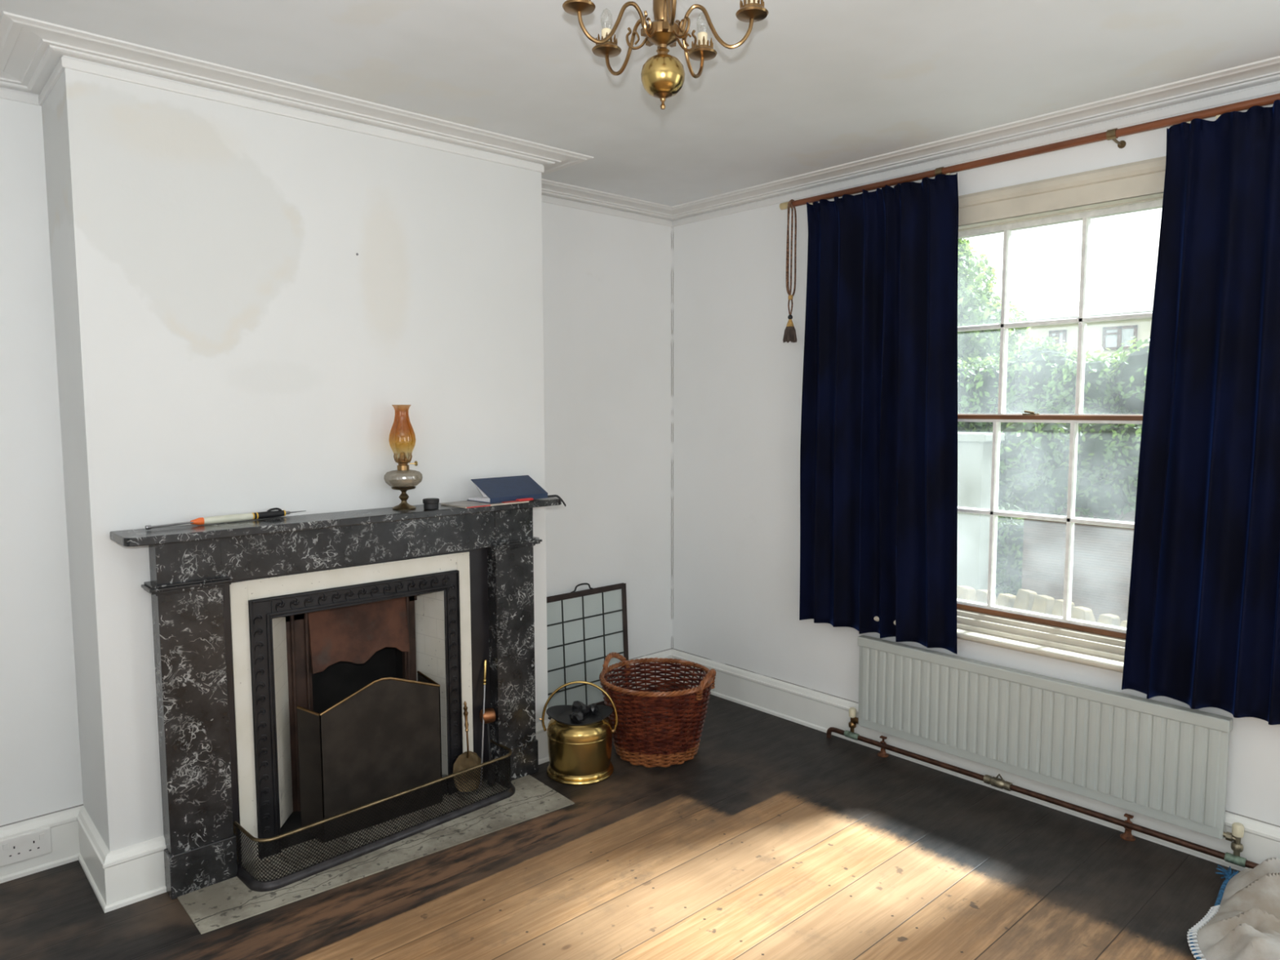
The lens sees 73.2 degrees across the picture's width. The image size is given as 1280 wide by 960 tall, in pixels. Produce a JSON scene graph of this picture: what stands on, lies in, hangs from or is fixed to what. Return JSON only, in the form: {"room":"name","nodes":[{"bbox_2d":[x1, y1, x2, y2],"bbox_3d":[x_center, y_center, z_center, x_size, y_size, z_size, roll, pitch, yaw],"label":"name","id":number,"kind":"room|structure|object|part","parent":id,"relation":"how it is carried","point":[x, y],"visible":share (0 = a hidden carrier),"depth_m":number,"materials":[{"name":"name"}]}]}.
{"room":"living room","nodes":[
{"label":"living room","id":0,"kind":"room"},
{"bbox_2d":[41,67,547,851],"bbox_3d":[-1.136,-0.019,3.200,1.626,2.506,0.410,-5,7,-42],"label":"wall","id":1,"kind":"structure","parent":0,"point":[225,344],"depth_m":2.78,"materials":[{"name":"white paint"}]},
{"bbox_2d":[0,12,64,106],"bbox_3d":[-1.747,-1.181,2.446,0.152,0.058,0.562,-5,7,-42],"label":"trim","id":2,"kind":"structure","parent":1,"relation":"attached to","point":[24,55],"depth_m":2.44,"materials":[{"name":"white paint"}]},
{"bbox_2d":[76,805,110,911],"bbox_3d":[-1.736,1.194,2.737,0.027,0.170,0.437,-5,7,-42],"label":"baseboard","id":3,"kind":"structure","parent":1,"relation":"attached to","point":[94,851],"depth_m":2.72,"materials":[{"name":"white wood"}]},
{"bbox_2d":[102,835,166,912],"bbox_3d":[-1.544,1.202,2.634,0.172,0.170,0.027,-5,7,-42],"label":"baseboard","id":4,"kind":"structure","parent":1,"relation":"attached to","point":[135,873],"depth_m":2.63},
{"bbox_2d":[3,11,594,172],"bbox_3d":[-0.951,-1.221,2.889,1.930,0.058,0.152,-5,7,-42],"label":"trim","id":5,"kind":"structure","parent":1,"relation":"attached to","point":[82,51],"depth_m":2.73,"materials":[{"name":"white paint"}]},
{"bbox_2d":[110,497,561,899],"bbox_3d":[-0.931,0.680,3.032,1.530,1.140,0.198,-5,7,-42],"label":"surround","id":6,"kind":"object","parent":1,"relation":"attached to","point":[193,567],"visible":0.98,"depth_m":2.76,"materials":[{"name":"black stone"}]},
{"bbox_3d":[-1.389,0.322,2.649,0.234,0.032,0.106,-5,7,-42],"label":"capital moulding","id":7,"kind":"part","parent":6,"relation":"part of","materials":[{"name":"black stone"}]},
{"bbox_2d":[145,507,306,529],"bbox_3d":[-1.298,0.117,2.735,0.024,0.032,0.494,4,7,43],"label":"tool","id":8,"kind":"object","parent":6,"relation":"on","point":[279,513],"visible":1,"depth_m":2.73,"materials":[{"name":"metal"}]},
{"bbox_3d":[-1.303,0.122,2.729,0.024,0.024,0.154,4,7,42],"label":"handle","id":9,"kind":"part","parent":8,"relation":"part of","materials":[{"name":"beige plastic"}]},
{"bbox_2d":[110,497,561,546],"bbox_3d":[-0.933,0.125,2.985,1.530,0.025,0.198,-5,7,-42],"label":"mantel shelf","id":10,"kind":"object","parent":6,"relation":"attached to","point":[192,532],"depth_m":2.76,"materials":[{"name":"black stone"}]},
{"bbox_2d":[383,452,422,510],"bbox_3d":[-0.845,-0.082,3.071,0.133,0.371,0.133,-5,7,-42],"label":"oil lamp","id":11,"kind":"object","parent":6,"relation":"on","point":[403,479],"visible":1,"depth_m":3.05,"materials":[{"name":"gold metal"}]},
{"bbox_3d":[-0.845,-0.067,3.072,0.054,0.065,0.054,-5,7,-42],"label":"burner","id":12,"kind":"part","parent":11,"relation":"part of","materials":[{"name":"gold metal"}]},
{"bbox_2d":[422,497,439,509],"bbox_3d":[-0.747,0.085,3.082,0.058,0.036,0.058,-5,7,-42],"label":"round tin","id":13,"kind":"object","parent":6,"relation":"on","point":[428,503],"visible":1,"depth_m":3.06,"materials":[{"name":"black metal"}]},
{"bbox_3d":[-0.747,0.075,3.081,0.058,0.016,0.058,-5,7,-42],"label":"lid","id":14,"kind":"part","parent":13,"relation":"part of","materials":[{"name":"black metal"}]},
{"bbox_2d":[439,500,529,508],"bbox_3d":[-0.583,0.085,3.247,0.286,0.006,0.176,-5,7,-43],"label":"magazine","id":15,"kind":"object","parent":6,"relation":"on","point":[466,504],"visible":0.75,"depth_m":3.18,"materials":[{"name":"beige paper"}]},
{"bbox_2d":[502,497,533,502],"bbox_3d":[-0.462,0.077,3.255,0.024,0.009,0.135,5,7,45],"label":"case","id":16,"kind":"object","parent":15,"relation":"on","point":[522,499],"visible":1,"depth_m":3.25,"materials":[{"name":"red"}]},
{"bbox_3d":[-0.514,0.252,3.439,0.230,0.032,0.106,-5,7,-42],"label":"capital moulding","id":17,"kind":"part","parent":6,"relation":"part of","materials":[{"name":"black stone"}]},
{"bbox_2d":[466,475,566,506],"bbox_3d":[-0.475,0.051,3.345,0.192,0.120,0.335,5,7,45],"label":"book","id":18,"kind":"object","parent":6,"relation":"on","point":[493,490],"visible":0.99,"depth_m":3.31,"materials":[{"name":"blue paper"}]},
{"bbox_2d":[229,551,473,862],"bbox_3d":[-1.115,0.762,3.235,0.880,0.944,0.413,-5,7,-42],"label":"fireplace insert","id":19,"kind":"object","parent":1,"relation":"in","point":[311,641],"visible":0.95,"depth_m":3.11,"materials":[{"name":"black metal"}]},
{"bbox_2d":[307,596,409,674],"bbox_3d":[-1.049,0.573,3.235,0.380,0.230,0.037,-5,7,-42],"label":"hood","id":20,"kind":"object","parent":19,"relation":"attached to","point":[354,633],"depth_m":3.22,"materials":[{"name":"metal"}]},
{"bbox_2d":[535,719,550,764],"bbox_3d":[-0.419,1.113,3.650,0.149,0.170,0.027,-5,7,-42],"label":"baseboard","id":21,"kind":"structure","parent":1,"relation":"attached to","point":[541,735],"depth_m":3.65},
{"bbox_2d":[541,158,591,175],"bbox_3d":[-0.430,-1.286,3.635,0.152,0.058,0.562,-5,7,-42],"label":"trim","id":22,"kind":"structure","parent":1,"relation":"attached to","point":[548,168],"depth_m":3.55,"materials":[{"name":"white paint"}]},
{"bbox_2d":[0,97,672,827],"bbox_3d":[-1.506,-0.022,3.243,4.400,2.506,0.150,-5,7,-42],"label":"wall","id":23,"kind":"structure","parent":0,"point":[607,279],"depth_m":4.11,"materials":[{"name":"white paint"}]},
{"bbox_2d":[0,71,40,106],"bbox_3d":[-2.433,-1.150,2.102,1.632,0.058,0.152,-5,7,-42],"label":"trim","id":24,"kind":"structure","parent":23,"relation":"attached to","point":[11,88],"depth_m":2.64,"materials":[{"name":"white paint"}]},
{"bbox_2d":[0,826,52,866],"bbox_3d":[-1.981,1.182,2.773,0.146,0.086,0.012,-5,7,-42],"label":"wall socket","id":25,"kind":"object","parent":23,"relation":"attached to","point":[13,850],"visible":1,"depth_m":2.77,"materials":[{"name":"white plastic"}]},
{"bbox_2d":[2,843,8,849],"bbox_3d":[-2.014,1.164,2.736,0.014,0.018,0.003,-5,7,-42],"label":"rocker switch","id":26,"kind":"object","parent":25,"relation":"attached to","point":[5,846],"depth_m":2.73,"materials":[{"name":"white plastic"}]},
{"bbox_2d":[39,833,44,839],"bbox_3d":[-1.942,1.158,2.800,0.014,0.018,0.003,-5,7,-42],"label":"rocker switch","id":27,"kind":"object","parent":25,"relation":"attached to","point":[42,836],"depth_m":2.80,"materials":[{"name":"white plastic"}]},
{"bbox_2d":[0,805,82,883],"bbox_3d":[-2.468,1.229,2.351,1.632,0.170,0.027,-5,7,-42],"label":"baseboard","id":28,"kind":"structure","parent":23,"relation":"attached to","point":[64,832],"depth_m":2.83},
{"bbox_2d":[541,178,672,226],"bbox_3d":[-0.201,-1.328,4.117,1.142,0.058,0.152,-5,7,-42],"label":"trim","id":29,"kind":"structure","parent":23,"relation":"attached to","point":[555,193],"depth_m":4.17,"materials":[{"name":"white paint"}]},
{"bbox_2d":[547,648,671,716],"bbox_3d":[-0.236,1.051,4.367,1.142,0.170,0.027,-5,7,-42],"label":"baseboard","id":30,"kind":"structure","parent":23,"relation":"attached to","point":[594,695],"depth_m":4.32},
{"bbox_2d":[0,681,1240,959],"bbox_3d":[0.162,1.435,1.562,4.750,0.120,5.050,-5,7,-42],"label":"floor","id":31,"kind":"structure","parent":0,"point":[780,838],"depth_m":2.71,"materials":[{"name":"brown wood"}]},
{"bbox_2d":[177,774,574,934],"bbox_3d":[-0.859,1.252,3.004,1.312,0.004,0.417,-5,7,-42],"label":"hearth slab","id":32,"kind":"object","parent":31,"relation":"on","point":[229,901],"visible":0.5,"depth_m":2.89,"materials":[{"name":"grey stone"}]},
{"bbox_2d":[297,671,442,842],"bbox_3d":[-0.994,0.970,3.150,0.509,0.534,0.171,-5,7,-42],"label":"fire screen","id":33,"kind":"object","parent":32,"relation":"on","point":[382,740],"visible":0.8,"depth_m":3.07,"materials":[{"name":"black metal"}]},
{"bbox_2d":[232,739,515,892],"bbox_3d":[-0.899,1.162,3.082,0.234,0.164,1.017,5,7,45],"label":"fender","id":34,"kind":"object","parent":32,"relation":"on","point":[245,875],"visible":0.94,"depth_m":2.91,"materials":[{"name":"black metal"}]},
{"bbox_3d":[-1.313,1.184,2.800,0.005,0.150,0.010,5,7,45],"label":"post","id":35,"kind":"part","parent":34,"relation":"part of","materials":[{"name":"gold metal"}]},
{"bbox_3d":[-0.902,1.086,3.079,0.220,0.011,0.996,5,7,45],"label":"brass rail","id":36,"kind":"part","parent":34,"relation":"part of","materials":[{"name":"gold metal"}]},
{"bbox_2d":[453,701,483,791],"bbox_3d":[-0.668,1.031,3.339,0.118,0.344,0.056,-2,5,-15],"label":"shovel","id":37,"kind":"object","parent":32,"relation":"on","point":[468,759],"visible":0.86,"depth_m":3.34,"materials":[{"name":"gold metal"}]},
{"bbox_3d":[-0.674,0.917,3.342,0.020,0.118,0.020,-2,-5,-25],"label":"handle","id":38,"kind":"part","parent":37,"relation":"part of","materials":[{"name":"gold metal"}]},
{"bbox_3d":[-0.668,1.023,3.337,0.008,0.105,0.018,-2,-5,-25],"label":"rod","id":39,"kind":"part","parent":37,"relation":"part of","materials":[{"name":"gold metal"}]},
{"bbox_2d":[476,658,487,793],"bbox_3d":[-0.617,0.963,3.380,0.021,0.494,0.138,0,5,6],"label":"poker","id":40,"kind":"object","parent":32,"relation":"on","point":[485,663],"visible":0.94,"depth_m":3.39,"materials":[{"name":"metal"}]},
{"bbox_3d":[-0.622,1.007,3.372,0.022,0.421,0.008,0,-10,2],"label":"rod","id":41,"kind":"part","parent":40,"relation":"part of","materials":[{"name":"metal"}]},
{"bbox_3d":[-0.614,0.760,3.414,0.016,0.100,0.016,0,-10,2],"label":"handle","id":42,"kind":"part","parent":40,"relation":"part of","materials":[{"name":"gold metal"}]},
{"bbox_2d":[480,707,495,786],"bbox_3d":[-0.598,1.057,3.413,0.052,0.302,0.080,-3,5,-27],"label":"brush","id":43,"kind":"object","parent":32,"relation":"on","point":[489,716],"visible":0.77,"depth_m":3.40,"materials":[{"name":"orange metal"}]},
{"bbox_3d":[-0.596,1.052,3.408,0.009,0.213,0.009,-3,-2,-27],"label":"rod","id":44,"kind":"part","parent":43,"relation":"part of","materials":[{"name":"silver metal"}]},
{"bbox_2d":[539,680,617,785],"bbox_3d":[-0.247,1.013,3.543,0.278,0.386,0.278,3,6,36],"label":"coal scuttle","id":45,"kind":"object","parent":31,"relation":"on","point":[580,754],"visible":0.95,"depth_m":3.45,"materials":[{"name":"gold metal"}]},
{"bbox_2d":[570,711,583,724],"bbox_3d":[-0.251,0.962,3.480,0.048,0.056,0.056,-5,7,-42],"label":"lump","id":46,"kind":"object","parent":45,"relation":"on","point":[578,717],"visible":0.98,"depth_m":3.47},
{"bbox_2d":[571,700,583,711],"bbox_3d":[-0.258,0.948,3.596,0.048,0.056,0.054,1,5,10],"label":"lump","id":47,"kind":"object","parent":45,"relation":"on","point":[575,704],"visible":0.68,"depth_m":3.58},
{"bbox_3d":[-0.247,0.927,3.536,0.315,0.211,0.010,0,5,0],"label":"hoop handle","id":48,"kind":"part","parent":45,"relation":"part of","materials":[{"name":"gold metal"}]},
{"bbox_2d":[577,703,589,715],"bbox_3d":[-0.231,0.954,3.571,0.051,0.046,0.044,0,5,-2],"label":"lump","id":49,"kind":"object","parent":45,"relation":"in","point":[583,708],"visible":0.83,"depth_m":3.56,"materials":[{"name":"black stone"}]},
{"bbox_2d":[587,702,598,715],"bbox_3d":[-0.199,0.952,3.577,0.048,0.050,0.047,-5,7,-42],"label":"lump","id":50,"kind":"object","parent":45,"relation":"on","point":[593,708],"visible":0.99,"depth_m":3.56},
{"bbox_2d":[546,582,629,719],"bbox_3d":[-0.275,0.827,4.257,0.560,0.640,0.045,-5,7,-42],"label":"grid","id":51,"kind":"object","parent":31,"relation":"on","point":[622,586],"visible":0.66,"depth_m":4.28,"materials":[{"name":"black metal"}]},
{"bbox_3d":[-0.285,0.528,4.242,0.140,0.040,0.018,-5,4,-42],"label":"handle","id":52,"kind":"part","parent":51,"relation":"part of","materials":[{"name":"black metal"}]},
{"bbox_2d":[599,652,715,767],"bbox_3d":[0.070,0.988,3.753,0.493,0.395,0.514,-5,7,-42],"label":"wicker basket","id":53,"kind":"object","parent":31,"relation":"on","point":[664,745],"visible":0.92,"depth_m":3.61,"materials":[{"name":"brown wicker"}]},
{"bbox_3d":[-0.117,0.831,3.883,0.053,0.106,0.194,4,6,38],"label":"handle","id":54,"kind":"part","parent":53,"relation":"part of","materials":[{"name":"brown wicker"}]},
{"bbox_3d":[0.290,0.851,3.641,0.053,0.106,0.194,2,5,24],"label":"handle","id":55,"kind":"part","parent":53,"relation":"part of","materials":[{"name":"brown wicker"}]},
{"bbox_2d":[826,727,1259,868],"bbox_3d":[2.085,1.241,2.577,0.048,0.084,3.669,-5,7,-42],"label":"pipe","id":56,"kind":"object","parent":31,"relation":"on","point":[1128,825],"visible":1,"depth_m":3.17,"materials":[{"name":"brown metal"}]},
{"bbox_2d":[1186,857,1279,959],"bbox_3d":[1.901,1.232,2.209,0.772,0.157,0.894,-5,7,-42],"label":"cloth","id":57,"kind":"object","parent":31,"relation":"on","point":[1243,922],"visible":1,"depth_m":2.39,"materials":[{"name":"white fabric"}]},
{"bbox_2d":[0,0,1279,206],"bbox_3d":[0.155,-1.182,1.339,4.750,0.120,5.050,-5,7,-42],"label":"ceiling","id":58,"kind":"structure","parent":0,"point":[813,85],"depth_m":2.51,"materials":[{"name":"white painted plaster"}]},
{"bbox_2d":[562,0,768,109],"bbox_3d":[0.032,-0.971,1.798,0.403,0.378,0.420,-2,5,-23],"label":"chandelier","id":59,"kind":"object","parent":58,"relation":"hanging from","point":[663,74],"visible":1,"depth_m":1.78,"materials":[{"name":"gold metal"}]},
{"bbox_3d":[-0.075,-0.986,1.944,0.050,0.026,0.049,-5,7,-42],"label":"gallery crown","id":60,"kind":"part","parent":59,"relation":"part of","materials":[{"name":"gold metal"}]},
{"bbox_3d":[-0.053,-0.937,1.764,0.160,0.096,0.012,-2,5,-23],"label":"arm","id":61,"kind":"part","parent":59,"relation":"part of","materials":[{"name":"gold metal"}]},
{"bbox_3d":[-0.026,-0.947,1.889,0.012,0.096,0.160,-5,7,-42],"label":"arm","id":62,"kind":"part","parent":59,"relation":"part of","materials":[{"name":"gold metal"}]},
{"bbox_3d":[0.048,-0.992,1.803,0.072,0.204,0.072,-5,7,-42],"label":"turned stem","id":63,"kind":"part","parent":59,"relation":"part of","materials":[{"name":"gold metal"}]},
{"bbox_3d":[0.059,-0.931,1.698,0.012,0.096,0.160,-1,5,-5],"label":"arm","id":64,"kind":"part","parent":59,"relation":"part of","materials":[{"name":"gold metal"}]},
{"bbox_3d":[0.104,-0.949,1.902,0.012,0.096,0.160,3,6,30],"label":"arm","id":65,"kind":"part","parent":59,"relation":"part of","materials":[{"name":"gold metal"}]},
{"bbox_3d":[0.143,-0.988,1.965,0.050,0.026,0.049,-5,7,-42],"label":"gallery crown","id":66,"kind":"part","parent":59,"relation":"part of","materials":[{"name":"gold metal"}]},
{"bbox_3d":[0.155,-0.939,1.784,0.160,0.096,0.012,1,5,12],"label":"arm","id":67,"kind":"part","parent":59,"relation":"part of","materials":[{"name":"gold metal"}]},
{"bbox_3d":[0.230,-0.972,1.765,0.050,0.026,0.049,-5,7,-42],"label":"gallery crown","id":68,"kind":"part","parent":59,"relation":"part of","materials":[{"name":"gold metal"}]},
{"bbox_2d":[671,92,1279,827],"bbox_3d":[1.844,-0.008,2.973,0.200,2.506,5.050,-5,7,-42],"label":"wall","id":69,"kind":"structure","parent":0,"point":[737,388],"depth_m":4.20,"materials":[{"name":"white paint"}]},
{"bbox_2d":[671,55,1279,226],"bbox_3d":[1.710,-1.217,2.751,0.152,0.058,4.750,-5,7,-42],"label":"trim","id":70,"kind":"structure","parent":69,"relation":"attached to","point":[1261,77],"depth_m":3.14,"materials":[{"name":"white paint"}]},
{"bbox_2d":[671,648,1279,871],"bbox_3d":[1.763,1.162,2.996,0.027,0.170,4.750,-5,7,-42],"label":"baseboard","id":71,"kind":"structure","parent":69,"relation":"attached to","point":[816,710],"depth_m":3.59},
{"bbox_2d":[873,155,1165,672],"bbox_3d":[1.491,-0.230,3.291,0.251,1.746,1.222,-5,7,-42],"label":"window","id":72,"kind":"structure","parent":69,"relation":"in","point":[1136,186],"depth_m":3.22,"materials":[{"name":"beige paint"}]},
{"bbox_3d":[1.483,0.596,3.351,0.221,0.088,1.190,-5,7,-42],"label":"sill","id":73,"kind":"part","parent":72,"relation":"part of","materials":[{"name":"beige paint"}]},
{"bbox_3d":[1.515,0.539,3.376,0.038,0.020,0.984,-5,7,-42],"label":"rail","id":74,"kind":"part","parent":72,"relation":"part of","materials":[{"name":"brown wood"}]},
{"bbox_3d":[1.516,0.148,3.344,0.032,0.764,0.984,-5,7,-42],"label":"sash","id":75,"kind":"part","parent":72,"relation":"part of","materials":[{"name":"white paint"}]},
{"bbox_3d":[1.513,-0.241,3.310,0.040,0.018,0.984,-5,7,-42],"label":"meeting rail","id":76,"kind":"part","parent":72,"relation":"part of","materials":[{"name":"brown wood"}]},
{"bbox_3d":[1.542,-0.617,3.304,0.032,0.766,0.984,-5,7,-42],"label":"sash","id":77,"kind":"part","parent":72,"relation":"part of","materials":[{"name":"white paint"}]},
{"bbox_3d":[1.514,-0.189,3.315,0.189,1.660,0.990,-5,7,-42],"label":"frame","id":78,"kind":"part","parent":72,"relation":"part of","materials":[{"name":"beige paint"}]},
{"bbox_3d":[1.456,-0.239,3.258,0.090,1.721,1.222,-5,7,-42],"label":"architrave","id":79,"kind":"part","parent":72,"relation":"part of","materials":[{"name":"beige paint"}]},
{"bbox_2d":[779,93,1279,209],"bbox_3d":[1.442,-1.166,3.087,0.106,0.046,2.300,-5,7,-42],"label":"pole","id":80,"kind":"object","parent":69,"relation":"attached to","point":[1113,134],"visible":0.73,"depth_m":2.99,"materials":[{"name":"brown wood"}]},
{"bbox_2d":[782,199,796,342],"bbox_3d":[0.680,-0.941,3.886,0.066,0.636,0.066,-5,7,-42],"label":"tieback","id":81,"kind":"object","parent":80,"relation":"hanging from","point":[789,335],"visible":1,"depth_m":3.88,"materials":[{"name":"brown fabric"}]},
{"bbox_2d":[799,173,958,653],"bbox_3d":[1.000,-0.268,3.597,0.089,1.863,0.758,-5,7,-42],"label":"curtain","id":82,"kind":"object","parent":80,"relation":"hanging from","point":[878,446],"visible":1,"depth_m":3.58,"materials":[{"name":"blue fabric"}]},
{"bbox_2d":[1121,99,1279,724],"bbox_3d":[1.881,-0.187,2.622,0.092,1.863,0.695,-5,7,-42],"label":"curtain","id":83,"kind":"object","parent":80,"relation":"hanging from","point":[1203,622],"visible":1,"depth_m":2.71,"materials":[{"name":"blue fabric"}]},
{"bbox_2d":[848,635,1244,856],"bbox_3d":[1.442,0.946,3.297,0.073,0.448,1.482,-5,7,-42],"label":"radiator","id":84,"kind":"object","parent":69,"relation":"attached to","point":[1161,761],"visible":1,"depth_m":3.15,"materials":[{"name":"white metal"}]},
{"bbox_3d":[0.945,1.034,3.833,0.033,0.040,0.032,-5,7,-42],"label":"valve knob","id":85,"kind":"part","parent":84,"relation":"part of","materials":[{"name":"beige plastic"}]},
{"bbox_2d":[857,635,1233,733],"bbox_3d":[1.429,0.745,3.271,0.044,0.042,1.383,-5,7,-42],"label":"grille","id":86,"kind":"object","parent":84,"relation":"attached to","point":[1188,718],"depth_m":3.15,"materials":[{"name":"grey metal"}]},
{"bbox_3d":[1.918,1.123,2.764,0.033,0.040,0.032,-5,7,-42],"label":"valve knob","id":87,"kind":"part","parent":84,"relation":"part of","materials":[{"name":"beige plastic"}]},
{"label":"outside","id":88,"kind":"structure","parent":0,"visible":0},
{"bbox_2d":[998,502,1023,524],"bbox_3d":[15.070,0.560,18.270,39.800,0.200,50.000,-5,7,-42],"label":"ground","id":89,"kind":"structure","parent":88,"point":[1020,521],"depth_m":16.88,"materials":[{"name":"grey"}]},
{"bbox_2d":[956,431,1004,591],"bbox_3d":[2.278,0.585,6.282,0.300,1.860,0.580,-5,7,-42],"label":"gate pillar","id":90,"kind":"structure","parent":89,"relation":"on","point":[974,449],"depth_m":6.03,"materials":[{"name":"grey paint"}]},
{"bbox_2d":[957,237,1032,368],"bbox_3d":[4.501,-1.409,12.198,1.400,4.820,2.171,-3,6,-32],"label":"tree","id":91,"kind":"object","parent":89,"relation":"on","point":[975,308],"visible":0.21,"depth_m":11.61,"materials":[{"name":"green plant"}]},
{"bbox_2d":[995,515,1024,598],"bbox_3d":[2.738,0.786,8.107,0.794,1.226,2.492,-5,7,-42],"label":"shrub","id":92,"kind":"object","parent":89,"relation":"on","point":[1009,559],"visible":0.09,"depth_m":7.28,"materials":[{"name":"green plant"}]},
{"bbox_2d":[957,333,1150,520],"bbox_3d":[3.644,-0.402,6.839,1.700,1.631,5.950,-4,6,-41],"label":"ivy hedge","id":93,"kind":"object","parent":89,"relation":"on","point":[1041,379],"visible":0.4,"depth_m":6.66,"materials":[{"name":"green plant"}]},
{"bbox_2d":[1021,477,1134,622],"bbox_3d":[3.843,0.782,6.090,0.040,1.490,2.270,-5,7,-42],"label":"fence panel","id":94,"kind":"object","parent":89,"relation":"on","point":[1103,554],"visible":0.19,"depth_m":6.55,"materials":[{"name":"weathered pale grey wood"}]},
{"bbox_2d":[1012,220,1160,362],"bbox_3d":[12.880,-1.808,12.864,6.600,5.450,11.850,-5,7,-42],"label":"house","id":95,"kind":"structure","parent":89,"relation":"on","point":[1122,265],"depth_m":14.65,"materials":[{"name":"cream painted plaster"},{"name":"brown painted wood"},{"name":"glass"}]},
{"bbox_3d":[7.119,-2.362,14.695,0.010,0.375,0.280,-5,7,-42],"label":"pane","id":96,"kind":"part","parent":95,"relation":"part of","materials":[{"name":"glass"}]},
{"bbox_3d":[7.777,-2.302,13.971,0.010,0.375,0.510,-5,7,-42],"label":"pane","id":97,"kind":"part","parent":95,"relation":"part of","materials":[{"name":"glass"}]},
{"bbox_3d":[2.728,1.276,4.933,0.260,0.710,2.800,-5,7,-42],"label":"wall","id":98,"kind":"structure","parent":89,"relation":"on","visible":0},
{"bbox_2d":[956,585,976,601],"bbox_3d":[2.119,0.773,5.562,0.214,0.187,0.112,-5,7,-42],"label":"coping stone","id":99,"kind":"object","parent":98,"relation":"on","point":[963,593],"visible":0.46,"depth_m":5.52,"materials":[{"name":"beige stone"}]},
{"bbox_2d":[973,589,996,604],"bbox_3d":[2.200,0.783,5.473,0.213,0.182,0.108,-5,7,-42],"label":"coping stone","id":100,"kind":"object","parent":98,"relation":"on","point":[981,595],"visible":0.34,"depth_m":5.43,"materials":[{"name":"beige stone"}]},
{"bbox_2d":[995,593,1016,608],"bbox_3d":[2.281,0.792,5.384,0.213,0.180,0.109,-5,7,-42],"label":"coping stone","id":101,"kind":"object","parent":98,"relation":"on","point":[1006,600],"visible":0.41,"depth_m":5.33,"materials":[{"name":"beige stone"}]},
{"bbox_2d":[1013,589,1037,611],"bbox_3d":[2.361,0.776,5.294,0.215,0.227,0.111,-5,7,-42],"label":"coping stone","id":102,"kind":"object","parent":98,"relation":"on","point":[1024,598],"visible":0.53,"depth_m":5.23,"materials":[{"name":"beige stone"}]},
{"bbox_2d":[1031,595,1054,614],"bbox_3d":[2.439,0.792,5.210,0.214,0.209,0.108,-5,7,-42],"label":"coping stone","id":103,"kind":"object","parent":98,"relation":"on","point":[1043,604],"visible":0.48,"depth_m":5.16,"materials":[{"name":"beige stone"}]},
{"bbox_2d":[1051,599,1075,617],"bbox_3d":[2.518,0.804,5.123,0.214,0.199,0.108,-5,7,-42],"label":"coping stone","id":104,"kind":"object","parent":98,"relation":"on","point":[1057,610],"visible":0.26,"depth_m":5.08,"materials":[{"name":"beige stone"}]},
{"bbox_2d":[1071,606,1096,622],"bbox_3d":[2.596,0.824,5.038,0.213,0.173,0.108,-5,7,-42],"label":"coping stone","id":105,"kind":"object","parent":98,"relation":"on","point":[1082,613],"visible":0.49,"depth_m":5.00,"materials":[{"name":"beige stone"}]},
{"bbox_2d":[1096,613,1120,626],"bbox_3d":[2.678,0.840,4.949,0.212,0.155,0.109,-5,7,-42],"label":"coping stone","id":106,"kind":"object","parent":98,"relation":"on","point":[1104,619],"visible":0.47,"depth_m":4.90,"materials":[{"name":"beige stone"}]},
{"bbox_2d":[1119,620,1127,627],"bbox_3d":[2.757,0.855,4.863,0.212,0.139,0.107,-5,7,-42],"label":"coping stone","id":107,"kind":"object","parent":98,"relation":"on","point":[1123,624],"visible":0.11,"depth_m":4.82,"materials":[{"name":"beige stone"}]}
]}

